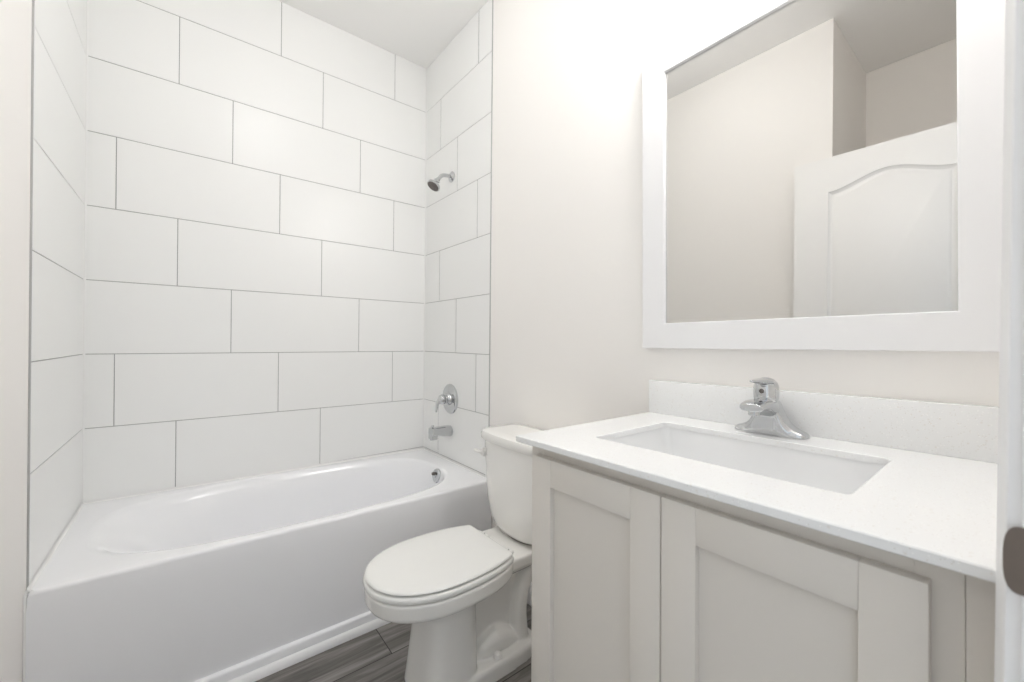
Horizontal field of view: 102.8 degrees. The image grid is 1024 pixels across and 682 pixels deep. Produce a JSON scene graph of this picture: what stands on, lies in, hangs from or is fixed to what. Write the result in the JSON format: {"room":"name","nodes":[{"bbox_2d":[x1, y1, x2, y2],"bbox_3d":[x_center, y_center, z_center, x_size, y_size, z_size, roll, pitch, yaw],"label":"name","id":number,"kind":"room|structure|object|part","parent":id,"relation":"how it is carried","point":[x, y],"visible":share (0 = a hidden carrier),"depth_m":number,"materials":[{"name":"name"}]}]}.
{"room":"bathroom","nodes":[
{"label":"bathroom","id":0,"kind":"room"},
{"bbox_2d":[0,0,85,681],"bbox_3d":[-1.494,-0.307,0.768,0.725,2.905,1.763,1,0,-38],"label":"wall","id":1,"kind":"structure","parent":0,"point":[43,42],"depth_m":1.16,"materials":[{"name":"white tile"}]},
{"bbox_3d":[-1.530,-0.544,1.392,0.006,2.430,0.722,1,0,-38],"label":"panel","id":2,"kind":"part","parent":1,"relation":"part of","materials":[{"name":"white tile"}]},
{"bbox_2d":[82,0,426,501],"bbox_3d":[-1.192,-0.304,2.203,1.776,2.905,0.136,1,0,-38],"label":"wall","id":3,"kind":"structure","parent":0,"point":[255,204],"depth_m":2.02,"materials":[{"name":"white tile"}]},
{"bbox_2d":[279,0,487,68],"bbox_3d":[-0.681,-1.793,0.995,2.500,0.080,2.650,1,0,-38],"label":"ceiling","id":4,"kind":"structure","parent":0,"point":[416,31],"depth_m":2.23,"materials":[{"name":"white paint"}]},
{"bbox_2d":[255,604,531,681],"bbox_3d":[-0.464,1.184,0.687,2.500,0.060,3.430,1,0,-38],"label":"floor","id":5,"kind":"structure","parent":0,"point":[380,654],"depth_m":1.47,"materials":[{"name":"grey wood"}]},
{"bbox_2d":[22,447,490,681],"bbox_3d":[-0.929,0.908,1.846,1.527,0.484,0.770,1,0,-38],"label":"bathtub","id":6,"kind":"object","parent":5,"relation":"on","point":[223,580],"visible":0.92,"depth_m":1.47,"materials":[{"name":"white ceramic"}]},
{"bbox_2d":[227,618,390,681],"bbox_3d":[-0.684,1.138,1.538,1.529,0.028,0.017,1,0,-38],"label":"trim","id":7,"kind":"structure","parent":6,"relation":"attached to","point":[311,651],"depth_m":1.49,"materials":[{"name":"white paint"}]},
{"bbox_3d":[-0.408,0.728,2.207,0.027,0.074,0.074,1,0,-38],"label":"overflow plate","id":8,"kind":"part","parent":6,"relation":"part of","materials":[{"name":"silver metal"}]},
{"bbox_2d":[363,424,543,681],"bbox_3d":[-0.143,0.763,1.466,0.760,0.788,0.461,1,0,-38],"label":"toilet","id":9,"kind":"object","parent":5,"relation":"on","point":[462,591],"visible":0.91,"depth_m":1.39,"materials":[{"name":"white ceramic"}]},
{"bbox_3d":[-0.258,0.728,1.373,0.454,0.015,0.352,1,0,-38],"label":"seat lid","id":10,"kind":"part","parent":9,"relation":"part of","materials":[{"name":"white plastic"}]},
{"bbox_3d":[-0.258,0.750,1.373,0.463,0.021,0.362,1,0,-38],"label":"seat","id":11,"kind":"part","parent":9,"relation":"part of","materials":[{"name":"white plastic"}]},
{"bbox_3d":[-0.156,0.960,1.455,0.719,0.395,0.361,1,0,-38],"label":"bowl","id":12,"kind":"part","parent":9,"relation":"part of","materials":[{"name":"white ceramic"}]},
{"bbox_3d":[-0.119,0.464,1.709,0.021,0.037,0.037,1,0,-38],"label":"flush lever","id":13,"kind":"part","parent":9,"relation":"part of","materials":[{"name":"white plastic"}]},
{"bbox_3d":[0.065,0.583,1.629,0.212,0.340,0.442,1,0,-38],"label":"tank","id":14,"kind":"part","parent":9,"relation":"part of","materials":[{"name":"white ceramic"}]},
{"bbox_3d":[0.066,0.392,1.628,0.235,0.042,0.460,1,0,-38],"label":"tank lid","id":15,"kind":"part","parent":9,"relation":"part of","materials":[{"name":"white ceramic"}]},
{"bbox_2d":[531,446,995,681],"bbox_3d":[0.480,0.701,0.862,0.550,0.918,0.749,1,0,-38],"label":"vanity cabinet","id":16,"kind":"object","parent":5,"relation":"on","point":[635,579],"visible":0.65,"depth_m":0.64,"materials":[{"name":"white paint"}]},
{"bbox_3d":[0.162,0.656,0.845,0.006,0.661,0.220,1,0,-38],"label":"door panel","id":17,"kind":"part","parent":16,"relation":"part of","materials":[{"name":"white paint"}]},
{"bbox_3d":[0.158,0.656,0.841,0.019,0.774,0.333,1,0,-38],"label":"door","id":18,"kind":"part","parent":16,"relation":"part of","materials":[{"name":"white paint"}]},
{"bbox_2d":[516,380,998,582],"bbox_3d":[0.471,0.182,0.863,0.578,0.118,0.760,1,-1,-38],"label":"countertop","id":19,"kind":"structure","parent":16,"relation":"on","point":[933,501],"depth_m":0.76,"materials":[{"name":"white stone"}]},
{"bbox_2d":[609,427,885,493],"bbox_3d":[0.462,0.317,0.874,0.349,0.152,0.519,1,-1,-38],"label":"sink","id":20,"kind":"object","parent":19,"relation":"in","point":[840,475],"visible":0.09,"depth_m":0.96,"materials":[{"name":"white ceramic"}]},
{"bbox_2d":[735,377,809,439],"bbox_3d":[0.604,0.158,0.982,0.147,0.142,0.163,1,-1,-38],"label":"faucet","id":21,"kind":"object","parent":19,"relation":"on","point":[768,415],"visible":1,"depth_m":0.97,"materials":[{"name":"silver metal"}]},
{"bbox_3d":[0.595,0.117,0.976,0.113,0.058,0.055,1,-1,-38],"label":"handle","id":22,"kind":"part","parent":21,"relation":"part of","materials":[{"name":"silver metal"}]},
{"bbox_3d":[0.368,0.656,0.585,0.006,0.661,0.212,1,0,-38],"label":"door panel","id":23,"kind":"part","parent":16,"relation":"part of","materials":[{"name":"white paint"}]},
{"bbox_3d":[0.364,0.656,0.582,0.019,0.774,0.325,1,0,-38],"label":"door","id":24,"kind":"part","parent":16,"relation":"part of","materials":[{"name":"white paint"}]},
{"bbox_2d":[423,0,999,582],"bbox_3d":[0.272,-0.291,1.683,0.131,2.905,2.528,1,0,-38],"label":"wall","id":25,"kind":"structure","parent":0,"point":[534,263],"depth_m":1.70,"materials":[{"name":"beige paint"}]},
{"bbox_2d":[428,425,452,440],"bbox_3d":[-0.408,0.514,2.321,0.129,0.084,0.062,1,0,-38],"label":"tub spout","id":26,"kind":"object","parent":25,"relation":"attached to","point":[446,430],"visible":1,"depth_m":2.29,"materials":[{"name":"silver metal"}]},
{"bbox_2d":[427,171,454,191],"bbox_3d":[-0.407,-0.913,2.319,0.152,0.135,0.077,1,0,-38],"label":"showerhead","id":27,"kind":"object","parent":25,"relation":"attached to","point":[434,185],"visible":1,"depth_m":2.30,"materials":[{"name":"silver metal"}]},
{"bbox_3d":[-0.389,-0.931,2.333,0.097,0.057,0.021,1,0,-38],"label":"shower arm","id":28,"kind":"part","parent":27,"relation":"part of","materials":[{"name":"silver metal"}]},
{"bbox_2d":[435,384,457,413],"bbox_3d":[-0.392,0.334,2.332,0.093,0.172,0.172,1,0,-38],"label":"shower valve","id":29,"kind":"object","parent":25,"relation":"attached to","point":[449,398],"visible":1,"depth_m":2.32,"materials":[{"name":"silver metal"}]},
{"bbox_3d":[-0.406,0.354,2.321,0.057,0.100,0.059,1,0,-38],"label":"lever","id":30,"kind":"part","parent":29,"relation":"part of","materials":[{"name":"silver metal"}]},
{"bbox_3d":[-0.375,0.334,2.345,0.033,0.072,0.072,1,0,-38],"label":"stem","id":31,"kind":"part","parent":29,"relation":"part of","materials":[{"name":"silver metal"}]},
{"bbox_3d":[-0.361,0.334,2.357,0.014,0.172,0.172,1,0,-38],"label":"plate","id":32,"kind":"part","parent":29,"relation":"part of","materials":[{"name":"silver metal"}]},
{"bbox_3d":[-0.331,-0.533,2.345,0.006,2.430,0.722,1,0,-38],"label":"panel","id":33,"kind":"part","parent":25,"relation":"part of","materials":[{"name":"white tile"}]},
{"bbox_2d":[527,583,531,606],"bbox_3d":[0.188,1.113,1.662,0.013,0.095,0.855,1,0,-38],"label":"baseboard","id":34,"kind":"structure","parent":25,"relation":"attached to","point":[529,599],"depth_m":1.79,"materials":[{"name":"white paint"}]},
{"bbox_2d":[642,0,1005,351],"bbox_3d":[0.682,-0.454,1.049,0.024,0.952,0.783,1,-1,-38],"label":"mirror","id":35,"kind":"object","parent":25,"relation":"attached to","point":[817,174],"visible":0.9,"depth_m":0.96,"materials":[{"name":"mirror"}]},
{"bbox_2d":[649,380,998,463],"bbox_3d":[0.688,0.177,1.036,0.022,0.104,0.760,1,-1,-38],"label":"backsplash","id":36,"kind":"structure","parent":25,"relation":"attached to","point":[965,431],"depth_m":0.90,"materials":[{"name":"white stone"}]},
{"bbox_3d":[0.092,-0.294,-0.001,2.253,2.905,0.115,1,0,-38],"label":"wall","id":37,"kind":"structure","parent":0,"visible":0},
{"bbox_2d":[994,0,1023,681],"bbox_3d":[0.158,0.066,0.067,0.901,2.185,0.136,1,0,-38],"label":"trim","id":38,"kind":"structure","parent":37,"relation":"attached to","point":[1009,603],"depth_m":0.35,"materials":[{"name":"white paint"}]},
{"bbox_3d":[0.437,0.186,0.336,0.002,0.057,0.043,1,0,-38],"label":"strike plate","id":39,"kind":"part","parent":38,"relation":"part of","materials":[{"name":"grey metal"}]}
]}

